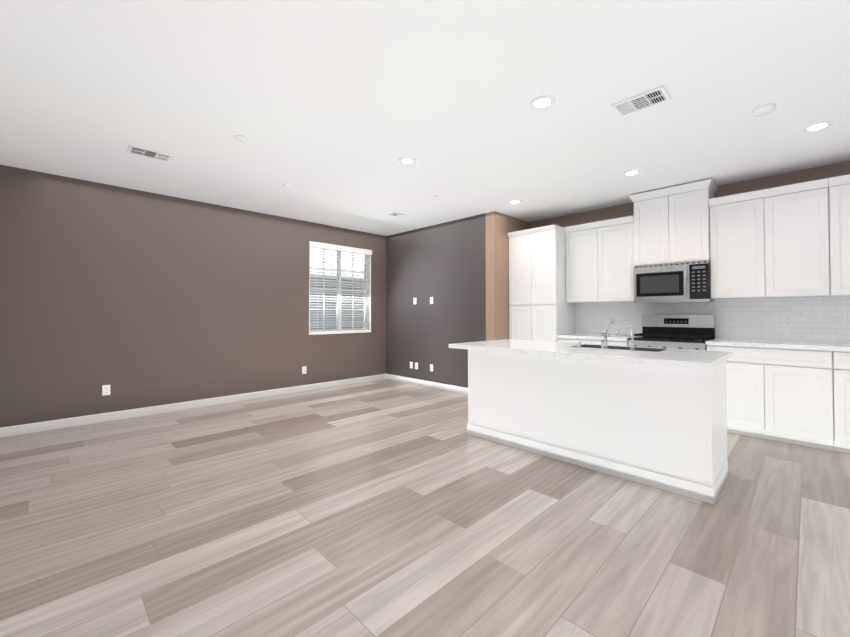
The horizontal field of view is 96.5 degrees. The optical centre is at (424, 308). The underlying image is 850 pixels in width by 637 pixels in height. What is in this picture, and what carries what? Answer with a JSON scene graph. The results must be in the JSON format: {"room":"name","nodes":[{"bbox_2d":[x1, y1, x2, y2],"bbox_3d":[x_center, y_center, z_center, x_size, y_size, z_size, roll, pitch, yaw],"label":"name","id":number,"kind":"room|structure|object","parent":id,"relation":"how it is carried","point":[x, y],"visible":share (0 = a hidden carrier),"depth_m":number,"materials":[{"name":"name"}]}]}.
{"room":"kitchen","nodes":[
{"label":"kitchen","id":0,"kind":"room"},
{"bbox_2d":[0,165,385,427],"bbox_3d":[-3.830,-0.068,4.343,8.840,2.740,0.160,1,-1,-45],"label":"wall","id":1,"kind":"structure","parent":0,"point":[134,299],"depth_m":4.67,"materials":[{"name":"paint"}]},
{"bbox_2d":[102,385,109,395],"bbox_3d":[-3.670,0.943,4.365,0.072,0.117,0.008,1,-1,-45],"label":"electrical outlet","id":2,"kind":"object","parent":1,"relation":"attached to","point":[105,389],"visible":1,"depth_m":4.36,"materials":[{"name":"white plastic"}]},
{"bbox_2d":[0,374,385,437],"bbox_3d":[-3.768,1.251,4.260,8.520,0.100,0.014,1,-1,-45],"label":"baseboard","id":3,"kind":"structure","parent":1,"relation":"attached to","point":[8,431],"depth_m":4.74,"materials":[{"name":"white wood"}]},
{"bbox_2d":[302,366,306,373],"bbox_3d":[-1.936,0.991,6.080,0.072,0.117,0.008,1,-1,-45],"label":"electrical outlet","id":4,"kind":"object","parent":1,"relation":"attached to","point":[304,368],"visible":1,"depth_m":6.08,"materials":[{"name":"white plastic"}]},
{"bbox_2d":[309,241,371,334],"bbox_3d":[-1.477,-0.323,6.633,1.250,1.524,0.169,1,-1,-45],"label":"window","id":5,"kind":"structure","parent":1,"relation":"in","point":[366,261],"depth_m":6.65,"materials":[{"name":"white plastic"}]},
{"bbox_2d":[0,379,849,636],"bbox_3d":[-0.317,1.316,1.458,9.810,0.120,9.170,1,-1,-45],"label":"floor","id":6,"kind":"structure","parent":0,"point":[385,508],"depth_m":2.13,"materials":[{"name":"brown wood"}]},
{"bbox_2d":[507,224,574,341],"bbox_3d":[1.744,0.090,5.684,0.642,2.469,0.760,1,-1,-45],"label":"pantry cabinet","id":7,"kind":"object","parent":6,"relation":"on","point":[540,309],"visible":0.58,"depth_m":5.43,"materials":[{"name":"white wood"}]},
{"bbox_2d":[557,338,627,345],"bbox_3d":[2.341,0.860,5.091,0.608,0.909,0.902,1,-1,-45],"label":"base cabinet","id":8,"kind":"object","parent":6,"relation":"on","point":[587,341],"visible":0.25,"depth_m":4.88,"materials":[{"name":"white wood"}]},
{"bbox_2d":[556,333,641,340],"bbox_3d":[2.329,0.385,5.087,0.643,0.040,0.902,1,-1,-45],"label":"countertop","id":9,"kind":"structure","parent":8,"relation":"on","point":[598,337],"depth_m":4.91,"materials":[{"name":"stone"}]},
{"bbox_2d":[467,351,727,503],"bbox_3d":[1.406,0.838,3.441,0.713,0.900,2.052,1,-1,-45],"label":"kitchen island","id":10,"kind":"object","parent":6,"relation":"on","point":[653,417],"depth_m":2.92,"materials":[{"name":"wood"}]},
{"bbox_2d":[449,339,732,370],"bbox_3d":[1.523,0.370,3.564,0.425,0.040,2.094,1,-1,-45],"label":"island countertop","id":11,"kind":"structure","parent":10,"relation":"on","point":[728,355],"depth_m":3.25,"materials":[{"name":"white stone"}]},
{"bbox_2d":[601,319,619,348],"bbox_3d":[1.595,0.215,3.216,0.215,0.256,0.145,1,-1,-45],"label":"faucet","id":12,"kind":"object","parent":11,"relation":"on","point":[605,334],"visible":1,"depth_m":3.18,"materials":[{"name":"silver metal"}]},
{"bbox_2d":[573,343,668,350],"bbox_3d":[1.693,0.469,3.341,0.355,0.242,0.719,1,-1,-45],"label":"sink","id":13,"kind":"object","parent":11,"relation":"in","point":[574,344],"depth_m":3.38,"materials":[{"name":"silver metal"}]},
{"bbox_2d":[629,323,635,350],"bbox_3d":[1.683,0.229,3.060,0.102,0.225,0.042,1,-1,-45],"label":"soap dispenser","id":14,"kind":"object","parent":11,"relation":"on","point":[632,338],"visible":1,"depth_m":3.03,"materials":[{"name":"silver metal"}]},
{"bbox_2d":[628,315,714,349],"bbox_3d":[2.899,0.692,4.471,0.671,1.225,0.753,1,-1,-45],"label":"range","id":15,"kind":"object","parent":6,"relation":"on","point":[694,332],"visible":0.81,"depth_m":4.51,"materials":[{"name":"silver metal"}]},
{"bbox_2d":[707,345,833,450],"bbox_3d":[3.519,0.841,3.901,0.608,0.909,0.913,1,-1,-45],"label":"base cabinet","id":16,"kind":"object","parent":6,"relation":"on","point":[781,395],"visible":0.75,"depth_m":3.61,"materials":[{"name":"white wood"}]},
{"bbox_2d":[706,339,849,351],"bbox_3d":[3.829,0.360,3.570,0.643,0.040,1.830,1,-1,-45],"label":"countertop","id":17,"kind":"structure","parent":16,"relation":"on","point":[826,346],"depth_m":3.68,"materials":[{"name":"stone"}]},
{"bbox_2d":[832,351,849,453],"bbox_3d":[4.163,0.830,3.250,0.608,0.909,0.915,1,-1,-45],"label":"base cabinet","id":18,"kind":"object","parent":6,"relation":"on","point":[841,386],"visible":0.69,"depth_m":3.33,"materials":[{"name":"white wood"}]},
{"bbox_2d":[0,0,849,235],"bbox_3d":[-0.317,-1.544,1.505,9.810,0.120,9.170,1,-1,-45],"label":"ceiling","id":19,"kind":"structure","parent":0,"point":[333,111],"depth_m":2.65,"materials":[{"name":"white paint"}]},
{"bbox_2d":[126,144,173,162],"bbox_3d":[-2.575,-1.445,3.553,0.330,0.010,0.220,1,-1,-45],"label":"ceiling vent","id":20,"kind":"object","parent":19,"relation":"in","point":[147,153],"visible":0.94,"depth_m":3.55,"materials":[{"name":"white metal"}]},
{"bbox_2d":[235,135,247,141],"bbox_3d":[-1.566,-1.446,3.229,0.100,0.020,0.100,1,-1,-45],"label":"smoke detector","id":21,"kind":"object","parent":19,"relation":"attached to","point":[241,138],"visible":1,"depth_m":3.21,"materials":[{"name":"white plastic"}]},
{"bbox_2d":[388,212,406,217],"bbox_3d":[-0.421,-1.410,5.725,0.240,0.010,0.160,1,-1,-45],"label":"ceiling vent","id":22,"kind":"object","parent":19,"relation":"in","point":[395,214],"visible":0.98,"depth_m":5.71,"materials":[{"name":"white metal"}]},
{"bbox_2d":[399,157,415,164],"bbox_3d":[-0.170,-1.442,3.709,0.170,0.010,0.170,1,-1,-45],"label":"recessed light","id":23,"kind":"object","parent":19,"relation":"in","point":[407,160],"visible":1,"depth_m":3.69,"materials":[{"name":"white"}]},
{"bbox_2d":[509,199,521,203],"bbox_3d":[1.202,-1.421,5.052,0.170,0.010,0.170,1,-1,-45],"label":"recessed light","id":24,"kind":"object","parent":19,"relation":"in","point":[515,201],"visible":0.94,"depth_m":5.03,"materials":[{"name":"white"}]},
{"bbox_2d":[530,95,554,109],"bbox_3d":[0.835,-1.459,2.692,0.170,0.010,0.170,1,-1,-45],"label":"recessed light","id":25,"kind":"object","parent":19,"relation":"in","point":[542,102],"visible":1,"depth_m":2.68,"materials":[{"name":"white"}]},
{"bbox_2d":[623,169,640,175],"bbox_3d":[2.193,-1.437,4.021,0.170,0.010,0.170,1,-1,-45],"label":"recessed light","id":26,"kind":"object","parent":19,"relation":"in","point":[632,172],"visible":0.94,"depth_m":4.00,"materials":[{"name":"white"}]},
{"bbox_2d":[610,86,670,116],"bbox_3d":[1.528,-1.459,2.688,0.220,0.010,0.330,1,-1,-45],"label":"ceiling vent","id":27,"kind":"object","parent":19,"relation":"in","point":[644,100],"visible":1,"depth_m":2.68,"materials":[{"name":"white metal"}]},
{"bbox_2d":[752,103,775,115],"bbox_3d":[2.476,-1.447,2.768,0.130,0.032,0.130,1,-1,-45],"label":"smoke detector","id":28,"kind":"object","parent":19,"relation":"attached to","point":[764,109],"visible":1,"depth_m":2.74,"materials":[{"name":"white plastic"}]},
{"bbox_2d":[803,121,832,131],"bbox_3d":[3.142,-1.453,3.033,0.170,0.010,0.170,1,-1,-45],"label":"recessed light","id":29,"kind":"object","parent":19,"relation":"in","point":[821,125],"visible":0.96,"depth_m":3.02,"materials":[{"name":"white"}]},
{"bbox_2d":[386,213,485,387],"bbox_3d":[0.135,-0.033,6.506,0.160,2.740,2.340,1,-1,-45],"label":"wall","id":30,"kind":"structure","parent":0,"point":[443,265],"depth_m":6.34,"materials":[{"name":"grey paint"}]},
{"bbox_2d":[386,374,467,394],"bbox_3d":[0.135,1.285,6.362,0.014,0.100,2.486,1,-1,-45],"label":"baseboard","id":31,"kind":"structure","parent":30,"relation":"attached to","point":[453,388],"depth_m":6.41,"materials":[{"name":"white wood"}]},
{"bbox_2d":[486,211,528,340],"bbox_3d":[1.359,-0.041,5.958,1.130,2.740,0.160,1,-1,-45],"label":"wall","id":32,"kind":"structure","parent":0,"point":[499,226],"depth_m":5.60,"materials":[{"name":"brown paint"}]},
{"bbox_2d":[529,161,849,342],"bbox_3d":[4.049,-0.074,3.929,0.160,2.740,6.510,1,-1,-45],"label":"wall","id":33,"kind":"structure","parent":0,"point":[773,181],"depth_m":4.31,"materials":[{"name":"paint"}]},
{"bbox_2d":[564,215,633,302],"bbox_3d":[2.424,-0.621,5.196,0.377,1.074,0.902,1,-1,-45],"label":"upper cabinet","id":34,"kind":"object","parent":33,"relation":"attached to","point":[599,261],"visible":0.77,"depth_m":5.06,"materials":[{"name":"white wood"}]},
{"bbox_2d":[629,179,717,265],"bbox_3d":[3.000,-0.973,4.598,0.407,0.893,0.841,1,-1,-45],"label":"upper cabinet","id":35,"kind":"object","parent":33,"relation":"attached to","point":[671,224],"visible":0.98,"depth_m":4.45,"materials":[{"name":"white wood"}]},
{"bbox_2d":[634,260,714,303],"bbox_3d":[2.992,-0.296,4.580,0.429,0.455,0.757,1,-1,-45],"label":"microwave","id":36,"kind":"object","parent":35,"relation":"attached to","point":[686,282],"visible":1,"depth_m":4.43,"materials":[{"name":"silver metal"}]},
{"bbox_2d":[575,296,849,342],"bbox_3d":[3.750,0.119,4.108,0.008,0.458,4.300,1,-1,-45],"label":"backsplash","id":37,"kind":"structure","parent":33,"relation":"attached to","point":[821,319],"depth_m":4.23,"materials":[{"name":"tile"}]},
{"bbox_2d":[783,315,792,325],"bbox_3d":[3.839,0.127,4.006,0.008,0.117,0.072,1,-1,-45],"label":"outlet","id":38,"kind":"object","parent":37,"relation":"attached to","point":[787,320],"visible":1,"depth_m":4.00,"materials":[{"name":"white plastic"}]},
{"bbox_2d":[708,178,829,298],"bbox_3d":[3.601,-0.665,4.006,0.377,1.104,0.913,1,-1,-45],"label":"upper cabinet","id":39,"kind":"object","parent":33,"relation":"attached to","point":[770,243],"visible":1,"depth_m":3.87,"materials":[{"name":"white wood"}]},
{"bbox_2d":[828,174,849,296],"bbox_3d":[4.245,-0.676,3.355,0.377,1.104,0.915,1,-1,-45],"label":"upper cabinet","id":40,"kind":"object","parent":33,"relation":"attached to","point":[839,217],"visible":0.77,"depth_m":3.53,"materials":[{"name":"white wood"}]},
{"label":"outside","id":41,"kind":"structure","parent":0,"visible":0},
{"bbox_2d":[310,248,363,329],"bbox_3d":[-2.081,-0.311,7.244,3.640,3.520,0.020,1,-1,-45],"label":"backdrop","id":42,"kind":"structure","parent":41,"point":[349,320],"depth_m":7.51,"materials":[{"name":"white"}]}
]}

